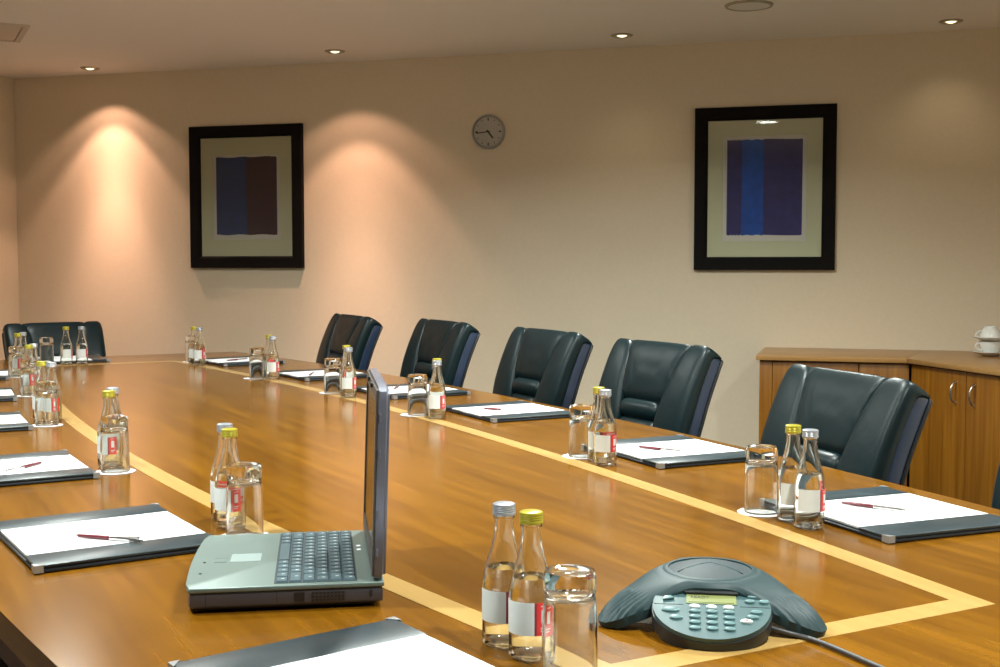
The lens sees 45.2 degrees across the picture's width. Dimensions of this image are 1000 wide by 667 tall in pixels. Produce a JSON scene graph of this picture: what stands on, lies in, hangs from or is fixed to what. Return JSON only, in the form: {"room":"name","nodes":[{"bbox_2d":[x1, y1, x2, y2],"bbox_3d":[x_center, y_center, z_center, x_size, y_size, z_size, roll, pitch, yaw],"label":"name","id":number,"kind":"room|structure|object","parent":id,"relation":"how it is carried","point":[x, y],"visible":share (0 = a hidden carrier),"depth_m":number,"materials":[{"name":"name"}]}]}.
{"room":"conference room","nodes":[
{"label":"conference room","id":0,"kind":"room"},
{"bbox_2d":[0,76,19,359],"bbox_3d":[-4.579,-0.237,3.899,0.100,2.656,8.890,1,4,16],"label":"wall","id":1,"kind":"structure","parent":0,"point":[9,281],"depth_m":8.03,"materials":[{"name":"paint"}]},
{"bbox_2d":[0,486,908,666],"bbox_3d":[-1.008,1.101,2.918,7.350,0.100,8.890,1,4,16],"label":"floor","id":2,"kind":"structure","parent":0,"point":[2,663],"depth_m":3.66,"materials":[{"name":"carpet"}]},
{"bbox_2d":[2,321,105,359],"bbox_3d":[-2.221,0.404,6.203,0.591,0.906,0.657,-2,4,-36],"label":"office chair","id":3,"kind":"object","parent":2,"relation":"on","point":[93,331],"visible":0.25,"depth_m":6.35,"materials":[{"name":"black leather"}]},
{"bbox_2d":[316,313,382,370],"bbox_3d":[-0.972,0.392,5.931,0.657,0.960,0.591,-2,4,-28],"label":"office chair","id":4,"kind":"object","parent":2,"relation":"on","point":[362,333],"visible":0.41,"depth_m":5.90,"materials":[{"name":"black leather"}]},
{"bbox_2d":[400,318,479,387],"bbox_3d":[-0.489,0.425,5.374,0.657,0.960,0.591,-2,4,-28],"label":"office chair","id":5,"kind":"object","parent":2,"relation":"on","point":[453,342],"visible":0.38,"depth_m":5.36,"materials":[{"name":"black leather"}]},
{"bbox_2d":[0,352,999,666],"bbox_3d":[-0.742,0.636,3.667,2.010,0.740,5.752,-2,4,-28],"label":"conference table","id":6,"kind":"object","parent":2,"relation":"on","point":[935,602],"visible":0.46,"depth_m":2.18,"materials":[{"name":"brown wood"}]},
{"bbox_2d":[0,369,9,379],"bbox_3d":[-2.229,0.177,5.049,0.308,0.013,0.383,-1,4,-22],"label":"desk pad","id":7,"kind":"object","parent":6,"relation":"on","point":[4,374],"visible":0.82,"depth_m":5.04,"materials":[{"name":"black"}]},
{"bbox_2d":[0,387,17,401],"bbox_3d":[-1.898,0.222,4.284,0.308,0.013,0.383,-2,4,-25],"label":"desk pad","id":8,"kind":"object","parent":6,"relation":"on","point":[6,394],"visible":1,"depth_m":4.24,"materials":[{"name":"black"}]},
{"bbox_2d":[0,411,33,431],"bbox_3d":[-1.565,0.265,3.546,0.308,0.013,0.383,-2,4,-27],"label":"desk pad","id":9,"kind":"object","parent":6,"relation":"on","point":[9,421],"visible":1,"depth_m":3.50,"materials":[{"name":"black"}]},
{"bbox_2d":[14,333,24,357],"bbox_3d":[-2.067,0.088,5.146,0.055,0.178,0.056,0,3,-4],"label":"water bottle","id":10,"kind":"object","parent":6,"relation":"on","point":[17,336],"visible":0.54,"depth_m":5.13,"materials":[{"name":"clear glass"}]},
{"bbox_2d":[19,332,26,352],"bbox_3d":[-2.074,0.084,5.220,0.055,0.178,0.056,0,3,-1],"label":"water bottle","id":11,"kind":"object","parent":6,"relation":"on","point":[23,334],"visible":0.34,"depth_m":5.21,"materials":[{"name":"clear glass"}]},
{"bbox_2d":[24,345,33,359],"bbox_3d":[-1.736,0.130,4.425,0.055,0.178,0.056,0,3,-7],"label":"water bottle","id":12,"kind":"object","parent":6,"relation":"on","point":[28,348],"visible":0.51,"depth_m":4.41,"materials":[{"name":"clear glass"}]},
{"bbox_2d":[29,343,38,360],"bbox_3d":[-1.742,0.127,4.482,0.055,0.178,0.056,0,3,0],"label":"water bottle","id":13,"kind":"object","parent":6,"relation":"on","point":[34,351],"visible":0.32,"depth_m":4.47,"materials":[{"name":"clear glass"}]},
{"bbox_2d":[32,361,46,419],"bbox_3d":[-1.406,0.174,3.683,0.055,0.178,0.056,-1,3,-9],"label":"water bottle","id":14,"kind":"object","parent":6,"relation":"on","point":[41,365],"visible":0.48,"depth_m":3.67,"materials":[{"name":"clear glass"}]},
{"bbox_2d":[33,423,62,426],"bbox_3d":[-1.342,0.271,3.555,0.092,0.001,0.092,1,4,16],"label":"coaster","id":15,"kind":"object","parent":6,"relation":"on","point":[59,424],"visible":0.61,"depth_m":3.52,"materials":[{"name":"white paper"}]},
{"bbox_2d":[35,381,58,425],"bbox_3d":[-1.342,0.207,3.551,0.065,0.127,0.065,1,4,16],"label":"glass tumbler","id":16,"kind":"object","parent":15,"relation":"on","point":[46,399],"visible":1,"depth_m":3.52,"materials":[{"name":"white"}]},
{"bbox_2d":[0,449,99,486],"bbox_3d":[-1.122,0.311,2.763,0.308,0.013,0.383,-2,4,-30],"label":"desk pad","id":17,"kind":"object","parent":6,"relation":"on","point":[57,466],"visible":0.98,"depth_m":2.72,"materials":[{"name":"black"}]},
{"bbox_2d":[4,461,42,471],"bbox_3d":[-1.083,0.302,2.735,0.008,0.009,0.136,1,3,16],"label":"ballpoint pen","id":18,"kind":"object","parent":17,"relation":"on","point":[40,462],"visible":1,"depth_m":2.72,"materials":[{"name":"red plastic"}]},
{"bbox_2d":[46,362,61,420],"bbox_3d":[-1.362,0.176,3.646,0.055,0.178,0.056,0,3,-7],"label":"water bottle","id":19,"kind":"object","parent":6,"relation":"on","point":[51,366],"visible":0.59,"depth_m":3.63,"materials":[{"name":"clear glass"}]},
{"bbox_2d":[60,327,72,364],"bbox_3d":[-2.053,0.057,5.680,0.056,0.178,0.055,2,4,30],"label":"water bottle","id":20,"kind":"object","parent":6,"relation":"on","point":[66,351],"visible":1,"depth_m":5.66,"materials":[{"name":"clear glass"}]},
{"bbox_2d":[38,355,109,363],"bbox_3d":[-2.141,0.128,5.893,0.383,0.013,0.308,-2,4,-28],"label":"desk pad","id":21,"kind":"object","parent":6,"relation":"on","point":[91,358],"visible":0.42,"depth_m":5.84,"materials":[{"name":"black"}]},
{"bbox_2d":[76,326,87,363],"bbox_3d":[-1.986,0.056,5.698,0.056,0.178,0.055,3,4,41],"label":"water bottle","id":22,"kind":"object","parent":6,"relation":"on","point":[81,344],"visible":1,"depth_m":5.68,"materials":[{"name":"clear glass"}]},
{"bbox_2d":[0,503,210,573],"bbox_3d":[-0.693,0.351,2.092,0.308,0.013,0.383,-2,4,-33],"label":"desk pad","id":23,"kind":"object","parent":6,"relation":"on","point":[45,544],"visible":0.79,"depth_m":2.04,"materials":[{"name":"black"}]},
{"bbox_2d":[73,534,142,541],"bbox_3d":[-0.664,0.344,2.026,0.136,0.009,0.008,1,4,16],"label":"ballpoint pen","id":24,"kind":"object","parent":23,"relation":"on","point":[92,536],"visible":1,"depth_m":2.02,"materials":[{"name":"red plastic"}]},
{"bbox_2d":[97,390,116,465],"bbox_3d":[-0.923,0.224,2.836,0.055,0.178,0.056,0,3,6],"label":"water bottle","id":25,"kind":"object","parent":6,"relation":"on","point":[108,396],"visible":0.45,"depth_m":2.82,"materials":[{"name":"clear glass"}]},
{"bbox_2d":[106,387,121,414],"bbox_3d":[-0.937,0.220,2.907,0.055,0.178,0.056,0,3,1],"label":"water bottle","id":26,"kind":"object","parent":6,"relation":"on","point":[116,389],"visible":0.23,"depth_m":2.90,"materials":[{"name":"clear glass"}]},
{"bbox_2d":[96,468,135,474],"bbox_3d":[-0.886,0.318,2.765,0.092,0.001,0.092,1,4,16],"label":"coaster","id":27,"kind":"object","parent":6,"relation":"on","point":[131,469],"visible":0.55,"depth_m":2.73,"materials":[{"name":"white paper"}]},
{"bbox_2d":[100,415,129,472],"bbox_3d":[-0.886,0.253,2.761,0.065,0.127,0.065,1,4,16],"label":"glass tumbler","id":28,"kind":"object","parent":27,"relation":"on","point":[114,437],"visible":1,"depth_m":2.73,"materials":[{"name":"clear glass"}]},
{"bbox_2d":[188,326,196,363],"bbox_3d":[-1.450,0.056,5.689,0.055,0.178,0.056,-1,4,-22],"label":"water bottle","id":29,"kind":"object","parent":6,"relation":"on","point":[193,328],"visible":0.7,"depth_m":5.67,"materials":[{"name":"clear glass"}]},
{"bbox_2d":[194,327,205,365],"bbox_3d":[-1.406,0.060,5.618,0.055,0.178,0.056,-1,4,-21],"label":"water bottle","id":30,"kind":"object","parent":6,"relation":"on","point":[199,346],"visible":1,"depth_m":5.60,"materials":[{"name":"clear glass"}]},
{"bbox_2d":[210,423,232,518],"bbox_3d":[-0.516,0.258,2.255,0.055,0.178,0.056,1,3,10],"label":"water bottle","id":31,"kind":"object","parent":6,"relation":"on","point":[220,426],"visible":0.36,"depth_m":2.24,"materials":[{"name":"clear glass"}]},
{"bbox_2d":[214,428,239,527],"bbox_3d":[-0.492,0.262,2.187,0.055,0.178,0.056,0,3,7],"label":"water bottle","id":32,"kind":"object","parent":6,"relation":"on","point":[229,454],"visible":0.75,"depth_m":2.17,"materials":[{"name":"clear glass"}]},
{"bbox_2d":[206,356,285,366],"bbox_3d":[-1.261,0.133,5.805,0.308,0.013,0.383,-2,4,-35],"label":"desk pad","id":33,"kind":"object","parent":6,"relation":"on","point":[220,361],"visible":0.51,"depth_m":5.70,"materials":[{"name":"black"}]},
{"bbox_2d":[225,358,247,360],"bbox_3d":[-1.265,0.125,5.760,0.008,0.009,0.136,3,4,37],"label":"ballpoint pen","id":34,"kind":"object","parent":33,"relation":"on","point":[239,358],"visible":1,"depth_m":5.76,"materials":[{"name":"red"}]},
{"bbox_2d":[264,335,272,377],"bbox_3d":[-0.969,0.094,5.038,0.055,0.178,0.056,-1,4,-19],"label":"water bottle","id":35,"kind":"object","parent":6,"relation":"on","point":[267,336],"visible":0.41,"depth_m":5.02,"materials":[{"name":"clear glass"}]},
{"bbox_2d":[266,336,279,379],"bbox_3d":[-0.938,0.100,4.948,0.055,0.178,0.056,-2,4,-29],"label":"water bottle","id":36,"kind":"object","parent":6,"relation":"on","point":[272,358],"visible":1,"depth_m":4.93,"materials":[{"name":"clear glass"}]},
{"bbox_2d":[186,368,389,610],"bbox_3d":[-0.318,0.220,1.811,0.287,0.308,0.331,-1,3,-9],"label":"laptop","id":37,"kind":"object","parent":6,"relation":"on","point":[286,569],"visible":1,"depth_m":1.71,"materials":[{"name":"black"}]},
{"bbox_2d":[312,591,344,600],"bbox_3d":[-0.238,0.365,1.667,0.045,0.013,0.001,-1,3,-9],"label":"vent","id":38,"kind":"object","parent":37,"relation":"attached to","point":[327,591],"depth_m":1.67,"materials":[{"name":"black plastic"}]},
{"bbox_2d":[279,369,366,380],"bbox_3d":[-0.760,0.173,5.112,0.308,0.013,0.383,-2,4,-33],"label":"desk pad","id":39,"kind":"object","parent":6,"relation":"on","point":[318,374],"visible":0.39,"depth_m":5.04,"materials":[{"name":"black"}]},
{"bbox_2d":[168,617,493,666],"bbox_3d":[-0.151,0.395,1.340,0.308,0.013,0.383,-2,4,-36],"label":"desk pad","id":40,"kind":"object","parent":6,"relation":"on","point":[389,642],"visible":1,"depth_m":1.45,"materials":[{"name":"black"}]},
{"bbox_2d":[339,345,349,393],"bbox_3d":[-0.562,0.132,4.401,0.055,0.178,0.056,-1,4,-24],"label":"water bottle","id":41,"kind":"object","parent":6,"relation":"on","point":[343,346],"visible":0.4,"depth_m":4.39,"materials":[{"name":"clear glass"}]},
{"bbox_2d":[341,347,355,397],"bbox_3d":[-0.541,0.139,4.285,0.055,0.178,0.056,-1,4,-24],"label":"water bottle","id":42,"kind":"object","parent":6,"relation":"on","point":[348,372],"visible":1,"depth_m":4.27,"materials":[{"name":"clear glass"}]},
{"bbox_2d":[356,383,470,399],"bbox_3d":[-0.336,0.212,4.459,0.308,0.013,0.383,-2,4,-30],"label":"desk pad","id":43,"kind":"object","parent":6,"relation":"on","point":[401,392],"visible":0.47,"depth_m":4.37,"materials":[{"name":"black"}]},
{"bbox_2d":[428,360,445,418],"bbox_3d":[-0.195,0.173,3.704,0.055,0.178,0.056,-1,3,-11],"label":"water bottle","id":44,"kind":"object","parent":6,"relation":"on","point":[436,391],"visible":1,"depth_m":3.69,"materials":[{"name":"clear glass"}]},
{"bbox_2d":[429,358,445,389],"bbox_3d":[-0.198,0.168,3.790,0.055,0.178,0.056,-1,4,-19],"label":"water bottle","id":45,"kind":"object","parent":6,"relation":"on","point":[440,359],"visible":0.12,"depth_m":3.78,"materials":[{"name":"clear glass"}]},
{"bbox_2d":[482,501,518,647],"bbox_3d":[0.005,0.302,1.511,0.055,0.178,0.056,0,3,7],"label":"water bottle","id":46,"kind":"object","parent":6,"relation":"on","point":[503,552],"visible":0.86,"depth_m":1.49,"materials":[{"name":"clear glass"}]},
{"bbox_2d":[446,400,569,422],"bbox_3d":[0.026,0.248,3.841,0.308,0.013,0.383,-2,4,-28],"label":"desk pad","id":47,"kind":"object","parent":6,"relation":"on","point":[527,411],"visible":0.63,"depth_m":3.78,"materials":[{"name":"black"}]},
{"bbox_2d":[483,407,518,411],"bbox_3d":[-0.001,0.240,3.803,0.136,0.009,0.008,2,4,31],"label":"ballpoint pen","id":48,"kind":"object","parent":47,"relation":"on","point":[500,409],"visible":1,"depth_m":3.79,"materials":[{"name":"red plastic"}]},
{"bbox_2d":[508,509,547,661],"bbox_3d":[0.038,0.304,1.462,0.055,0.178,0.056,0,3,5],"label":"water bottle","id":49,"kind":"object","parent":6,"relation":"on","point":[526,592],"visible":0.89,"depth_m":1.44,"materials":[{"name":"clear glass"}]},
{"bbox_2d":[563,454,586,458],"bbox_3d":[0.200,0.305,2.983,0.092,0.001,0.092,1,4,16],"label":"coaster","id":50,"kind":"object","parent":6,"relation":"on","point":[565,455],"visible":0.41,"depth_m":2.96,"materials":[{"name":"white paper"}]},
{"bbox_2d":[568,404,592,457],"bbox_3d":[0.202,0.241,2.975,0.065,0.127,0.065,1,4,16],"label":"glass tumbler","id":51,"kind":"object","parent":50,"relation":"on","point":[579,413],"visible":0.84,"depth_m":2.95,"materials":[{"name":"clear glass"}]},
{"bbox_2d":[587,387,604,460],"bbox_3d":[0.240,0.219,2.916,0.055,0.178,0.056,0,3,-5],"label":"water bottle","id":52,"kind":"object","parent":6,"relation":"on","point":[596,403],"visible":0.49,"depth_m":2.90,"materials":[{"name":"clear glass"}]},
{"bbox_2d":[594,389,616,465],"bbox_3d":[0.251,0.222,2.858,0.055,0.178,0.056,-1,3,-9],"label":"water bottle","id":53,"kind":"object","parent":6,"relation":"on","point":[605,431],"visible":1,"depth_m":2.84,"materials":[{"name":"clear glass"}]},
{"bbox_2d":[617,434,745,468],"bbox_3d":[0.432,0.296,3.031,0.308,0.013,0.383,-2,4,-25],"label":"desk pad","id":54,"kind":"object","parent":6,"relation":"on","point":[696,452],"visible":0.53,"depth_m":2.96,"materials":[{"name":"black"}]},
{"bbox_2d":[636,446,683,451],"bbox_3d":[0.397,0.287,2.995,0.136,0.009,0.008,3,4,37],"label":"ballpoint pen","id":55,"kind":"object","parent":54,"relation":"on","point":[644,447],"visible":1,"depth_m":2.99,"materials":[{"name":"red plastic"}]},
{"bbox_2d":[598,557,826,651],"bbox_3d":[0.305,0.353,1.620,0.274,0.078,0.295,3,5,43],"label":"phone","id":56,"kind":"object","parent":6,"relation":"on","point":[713,604],"visible":1,"depth_m":1.56,"materials":[{"name":"teal"}]},
{"bbox_2d":[670,558,749,578],"bbox_3d":[0.287,0.322,1.643,0.112,0.018,0.112,1,4,16],"label":"speaker grille","id":57,"kind":"object","parent":56,"relation":"attached to","point":[681,568],"depth_m":1.62,"materials":[{"name":"grey plastic"}]},
{"bbox_2d":[684,590,737,596],"bbox_3d":[0.278,0.339,1.579,0.076,0.011,0.020,1,3,9],"label":"display screen","id":58,"kind":"object","parent":56,"relation":"attached to","point":[687,593],"depth_m":1.57,"materials":[{"name":"black"}]},
{"bbox_2d":[737,508,776,516],"bbox_3d":[0.503,0.344,2.312,0.092,0.001,0.092,1,4,16],"label":"coaster","id":59,"kind":"object","parent":6,"relation":"on","point":[740,511],"visible":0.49,"depth_m":2.29,"materials":[{"name":"white paper"}]},
{"bbox_2d":[744,444,777,514],"bbox_3d":[0.503,0.280,2.308,0.065,0.127,0.065,1,4,16],"label":"glass tumbler","id":60,"kind":"object","parent":59,"relation":"on","point":[761,466],"visible":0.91,"depth_m":2.28,"materials":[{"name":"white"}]},
{"bbox_2d":[777,424,801,521],"bbox_3d":[0.546,0.259,2.237,0.055,0.178,0.056,-1,3,-13],"label":"water bottle","id":61,"kind":"object","parent":6,"relation":"on","point":[792,454],"visible":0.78,"depth_m":2.22,"materials":[{"name":"clear glass"}]},
{"bbox_2d":[794,428,825,529],"bbox_3d":[0.562,0.263,2.176,0.055,0.178,0.056,-1,3,-15],"label":"water bottle","id":62,"kind":"object","parent":6,"relation":"on","point":[809,482],"visible":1,"depth_m":2.16,"materials":[{"name":"clear glass"}]},
{"bbox_2d":[771,626,884,666],"bbox_3d":[0.466,0.391,1.369,0.039,0.016,0.490,-2,4,-30],"label":"cable","id":63,"kind":"object","parent":6,"relation":"on","point":[775,629],"visible":0.75,"depth_m":1.50,"materials":[{"name":"grey plastic"}]},
{"bbox_2d":[825,485,999,543],"bbox_3d":[0.735,0.339,2.285,0.308,0.013,0.383,-1,4,-22],"label":"desk pad","id":64,"kind":"object","parent":6,"relation":"on","point":[924,518],"visible":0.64,"depth_m":2.21,"materials":[{"name":"black"}]},
{"bbox_2d":[837,501,905,511],"bbox_3d":[0.707,0.329,2.290,0.136,0.009,0.008,3,4,38],"label":"ballpoint pen","id":65,"kind":"object","parent":64,"relation":"on","point":[884,507],"visible":1,"depth_m":2.28,"materials":[{"name":"red"}]},
{"bbox_3d":[-0.270,0.257,3.800,0.092,0.001,0.092,1,4,16],"label":"coaster","id":66,"kind":"object","parent":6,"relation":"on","visible":0},
{"bbox_2d":[407,374,427,415],"bbox_3d":[-0.260,0.193,3.790,0.065,0.127,0.065,1,4,16],"label":"glass tumbler","id":67,"kind":"object","parent":66,"relation":"on","point":[417,383],"visible":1,"depth_m":3.76,"materials":[{"name":"clear glass"}]},
{"bbox_3d":[-1.702,0.225,4.345,0.092,0.001,0.092,1,4,16],"label":"coaster","id":68,"kind":"object","parent":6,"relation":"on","visible":0},
{"bbox_2d":[20,360,37,395],"bbox_3d":[-1.702,0.160,4.341,0.065,0.127,0.065,1,4,16],"label":"glass tumbler","id":69,"kind":"object","parent":68,"relation":"on","point":[28,372],"visible":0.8,"depth_m":4.31,"materials":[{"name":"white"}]},
{"bbox_3d":[-0.625,0.219,4.443,0.092,0.001,0.092,1,4,16],"label":"coaster","id":70,"kind":"object","parent":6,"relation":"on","visible":0},
{"bbox_2d":[324,358,340,393],"bbox_3d":[-0.618,0.155,4.430,0.065,0.127,0.065,1,4,16],"label":"glass tumbler","id":71,"kind":"object","parent":70,"relation":"on","point":[332,365],"visible":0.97,"depth_m":4.40,"materials":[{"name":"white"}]},
{"bbox_3d":[-1.024,0.186,4.999,0.092,0.001,0.092,1,4,16],"label":"coaster","id":72,"kind":"object","parent":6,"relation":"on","visible":0},
{"bbox_2d":[249,347,264,378],"bbox_3d":[-1.012,0.122,4.995,0.065,0.127,0.065,1,4,16],"label":"glass tumbler","id":73,"kind":"object","parent":72,"relation":"on","point":[256,358],"visible":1,"depth_m":4.97,"materials":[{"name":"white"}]},
{"bbox_3d":[-2.037,0.183,5.061,0.092,0.001,0.092,1,4,16],"label":"coaster","id":74,"kind":"object","parent":6,"relation":"on","visible":0},
{"bbox_2d":[8,346,23,376],"bbox_3d":[-2.037,0.118,5.058,0.065,0.127,0.065,1,4,16],"label":"glass tumbler","id":75,"kind":"object","parent":74,"relation":"on","point":[16,353],"visible":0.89,"depth_m":5.03,"materials":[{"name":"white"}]},
{"bbox_3d":[-0.447,0.356,2.105,0.092,0.001,0.092,1,4,16],"label":"coaster","id":76,"kind":"object","parent":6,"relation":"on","visible":0},
{"bbox_2d":[226,462,263,534],"bbox_3d":[-0.447,0.292,2.101,0.065,0.127,0.065,1,4,16],"label":"glass tumbler","id":77,"kind":"object","parent":76,"relation":"on","point":[244,493],"visible":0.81,"depth_m":2.07,"materials":[{"name":"clear glass"}]},
{"bbox_3d":[-1.500,0.137,5.842,0.092,0.001,0.092,1,4,16],"label":"coaster","id":78,"kind":"object","parent":6,"relation":"on","visible":0},
{"bbox_2d":[185,335,190,361],"bbox_3d":[-1.500,0.072,5.838,0.065,0.127,0.065,1,4,16],"label":"glass tumbler","id":79,"kind":"object","parent":78,"relation":"on","point":[187,337],"visible":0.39,"depth_m":5.81,"materials":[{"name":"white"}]},
{"bbox_3d":[-2.143,0.146,5.678,0.092,0.001,0.092,1,4,16],"label":"coaster","id":80,"kind":"object","parent":6,"relation":"on","visible":0},
{"bbox_2d":[39,337,53,361],"bbox_3d":[-2.143,0.082,5.674,0.065,0.127,0.065,1,4,16],"label":"glass tumbler","id":81,"kind":"object","parent":80,"relation":"on","point":[46,343],"visible":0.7,"depth_m":5.65,"materials":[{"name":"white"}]},
{"bbox_3d":[0.080,0.399,1.383,0.092,0.001,0.092,1,4,16],"label":"coaster","id":82,"kind":"object","parent":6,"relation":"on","visible":0},
{"bbox_2d":[541,564,597,666],"bbox_3d":[0.080,0.334,1.379,0.065,0.127,0.065,1,4,16],"label":"glass tumbler","id":83,"kind":"object","parent":82,"relation":"on","point":[569,620],"visible":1,"depth_m":1.35,"materials":[{"name":"clear glass"}]},
{"bbox_2d":[493,327,592,408],"bbox_3d":[-0.049,0.469,4.625,0.657,0.960,0.591,-2,4,-28],"label":"office chair","id":84,"kind":"object","parent":2,"relation":"on","point":[545,366],"visible":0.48,"depth_m":4.61,"materials":[{"name":"black leather"}]},
{"bbox_2d":[599,338,722,436],"bbox_3d":[0.318,0.511,3.948,0.657,0.956,0.591,-2,4,-30],"label":"office chair","id":85,"kind":"object","parent":2,"relation":"on","point":[670,386],"visible":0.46,"depth_m":3.94,"materials":[{"name":"black leather"}]},
{"bbox_2d":[756,347,923,485],"bbox_3d":[1.807,0.474,6.359,0.845,0.748,0.627,1,4,16],"label":"base cabinet","id":86,"kind":"object","parent":2,"relation":"on","point":[775,362],"visible":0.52,"depth_m":6.14,"materials":[{"name":"brown wood"}]},
{"bbox_2d":[756,347,923,362],"bbox_3d":[1.807,0.113,6.338,0.845,0.024,0.627,1,4,16],"label":"countertop","id":87,"kind":"structure","parent":86,"relation":"on","point":[767,353],"depth_m":6.21,"materials":[{"name":"brown wood"}]},
{"bbox_2d":[760,364,932,485],"bbox_3d":[0.623,0.572,2.951,0.657,0.950,0.591,-1,4,-19],"label":"office chair","id":88,"kind":"object","parent":2,"relation":"on","point":[868,425],"visible":0.41,"depth_m":2.89,"materials":[{"name":"black leather"}]},
{"bbox_2d":[907,350,999,506],"bbox_3d":[2.787,0.515,5.670,1.644,0.748,1.394,1,4,16],"label":"base cabinet","id":89,"kind":"object","parent":2,"relation":"on","point":[956,455],"visible":0.9,"depth_m":5.62,"materials":[{"name":"brown wood"}]},
{"bbox_2d":[907,350,999,375],"bbox_3d":[2.787,0.153,5.649,1.644,0.024,1.394,1,4,16],"label":"countertop","id":90,"kind":"structure","parent":89,"relation":"on","point":[968,361],"depth_m":5.83,"materials":[{"name":"brown wood"}]},
{"bbox_2d":[971,350,999,355],"bbox_3d":[2.494,0.102,6.107,0.188,0.023,0.188,1,4,16],"label":"saucer","id":91,"kind":"object","parent":90,"relation":"on","point":[974,351],"visible":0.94,"depth_m":6.06,"materials":[{"name":"white ceramic"}]},
{"bbox_2d":[975,341,999,352],"bbox_3d":[2.491,0.073,6.107,0.118,0.068,0.111,3,4,38],"label":"tea cup","id":92,"kind":"object","parent":91,"relation":"on","point":[985,346],"visible":0.8,"depth_m":6.07,"materials":[{"name":"white ceramic"}]},
{"bbox_2d":[971,335,999,341],"bbox_3d":[2.494,0.027,6.102,0.188,0.023,0.188,1,4,16],"label":"saucer","id":93,"kind":"object","parent":92,"relation":"on","point":[977,337],"visible":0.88,"depth_m":6.05,"materials":[{"name":"white ceramic"}]},
{"bbox_2d":[975,326,999,337],"bbox_3d":[2.491,-0.003,6.098,0.118,0.068,0.111,-3,5,-45],"label":"tea cup","id":94,"kind":"object","parent":93,"relation":"on","point":[987,331],"visible":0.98,"depth_m":6.07,"materials":[{"name":"white ceramic"}]},
{"bbox_2d":[991,463,999,509],"bbox_3d":[1.020,0.612,2.274,0.657,0.950,0.591,-2,4,-28],"label":"office chair","id":95,"kind":"object","parent":2,"relation":"on","point":[996,492],"visible":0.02,"depth_m":2.54,"materials":[{"name":"black leather"}]},
{"bbox_2d":[0,0,999,78],"bbox_3d":[-1.008,-1.451,2.768,7.350,0.100,8.890,1,4,16],"label":"ceiling","id":96,"kind":"structure","parent":0,"point":[63,37],"depth_m":6.23,"materials":[{"name":"white paint"}]},
{"bbox_2d":[0,22,29,42],"bbox_3d":[-2.786,-1.606,6.352,0.507,0.010,0.507,-2,4,-27],"label":"ceiling vent","id":97,"kind":"object","parent":96,"relation":"in","point":[8,31],"visible":1,"depth_m":6.38,"materials":[{"name":"beige metal"}]},
{"bbox_2d":[80,66,99,70],"bbox_3d":[-2.603,-1.680,7.620,0.120,0.012,0.120,1,4,16],"label":"recessed light","id":98,"kind":"object","parent":96,"relation":"in","point":[85,67],"visible":1,"depth_m":7.60,"materials":[{"name":"beige glass"}]},
{"bbox_2d":[325,49,344,53],"bbox_3d":[-0.964,-1.644,7.009,0.120,0.012,0.120,1,4,16],"label":"recessed light","id":99,"kind":"object","parent":96,"relation":"in","point":[331,51],"visible":1,"depth_m":6.99,"materials":[{"name":"beige glass"}]},
{"bbox_2d":[611,33,632,37],"bbox_3d":[0.662,-1.615,6.517,0.120,0.012,0.120,1,4,16],"label":"recessed light","id":100,"kind":"object","parent":96,"relation":"in","point":[616,35],"visible":1,"depth_m":6.50,"materials":[{"name":"beige glass"}]},
{"bbox_2d":[725,0,773,11],"bbox_3d":[1.195,-1.571,5.759,0.232,0.010,0.232,1,4,16],"label":"ceiling speaker","id":101,"kind":"object","parent":96,"relation":"attached to","point":[743,5],"visible":1,"depth_m":5.73,"materials":[{"name":"white"}]},
{"bbox_2d":[728,2,769,10],"bbox_3d":[1.195,-1.571,5.759,0.200,0.010,0.200,1,4,16],"label":"grille","id":102,"kind":"object","parent":101,"relation":"attached to","point":[733,6],"depth_m":5.75,"materials":[{"name":"white metal"}]},
{"bbox_2d":[939,19,963,24],"bbox_3d":[2.307,-1.593,6.140,0.120,0.012,0.120,1,4,16],"label":"recessed light","id":103,"kind":"object","parent":96,"relation":"in","point":[946,21],"visible":1,"depth_m":6.12,"materials":[{"name":"beige glass"}]},
{"bbox_2d":[14,28,999,485],"bbox_3d":[0.269,-0.428,7.146,7.550,2.656,0.100,1,4,16],"label":"wall","id":104,"kind":"structure","parent":0,"point":[581,219],"depth_m":7.09,"materials":[{"name":"paint"}]},
{"bbox_2d":[189,123,304,267],"bbox_3d":[-1.611,-0.866,7.607,0.791,0.900,0.035,1,4,16],"label":"framed picture","id":105,"kind":"object","parent":104,"relation":"attached to","point":[246,182],"visible":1,"depth_m":7.61,"materials":[{"name":"black wood"}]},
{"bbox_2d":[213,154,279,238],"bbox_3d":[-1.608,-0.867,7.617,0.471,0.536,0.002,1,4,16],"label":"print","id":106,"kind":"object","parent":105,"relation":"attached to","point":[246,187],"depth_m":7.62},
{"bbox_2d":[472,114,504,148],"bbox_3d":[-0.070,-1.199,7.133,0.205,0.205,0.030,1,4,16],"label":"wall clock","id":107,"kind":"object","parent":104,"relation":"attached to","point":[488,131],"visible":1,"depth_m":7.13,"materials":[{"name":"grey"}]},
{"bbox_2d":[694,103,836,269],"bbox_3d":[1.474,-0.810,6.695,0.772,0.910,0.035,1,4,16],"label":"framed picture","id":108,"kind":"object","parent":104,"relation":"attached to","point":[765,176],"visible":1,"depth_m":6.70,"materials":[{"name":"black"}]},
{"bbox_2d":[722,134,806,240],"bbox_3d":[1.476,-0.810,6.705,0.459,0.587,0.002,1,4,16],"label":"print","id":109,"kind":"object","parent":108,"relation":"attached to","point":[764,176],"depth_m":6.70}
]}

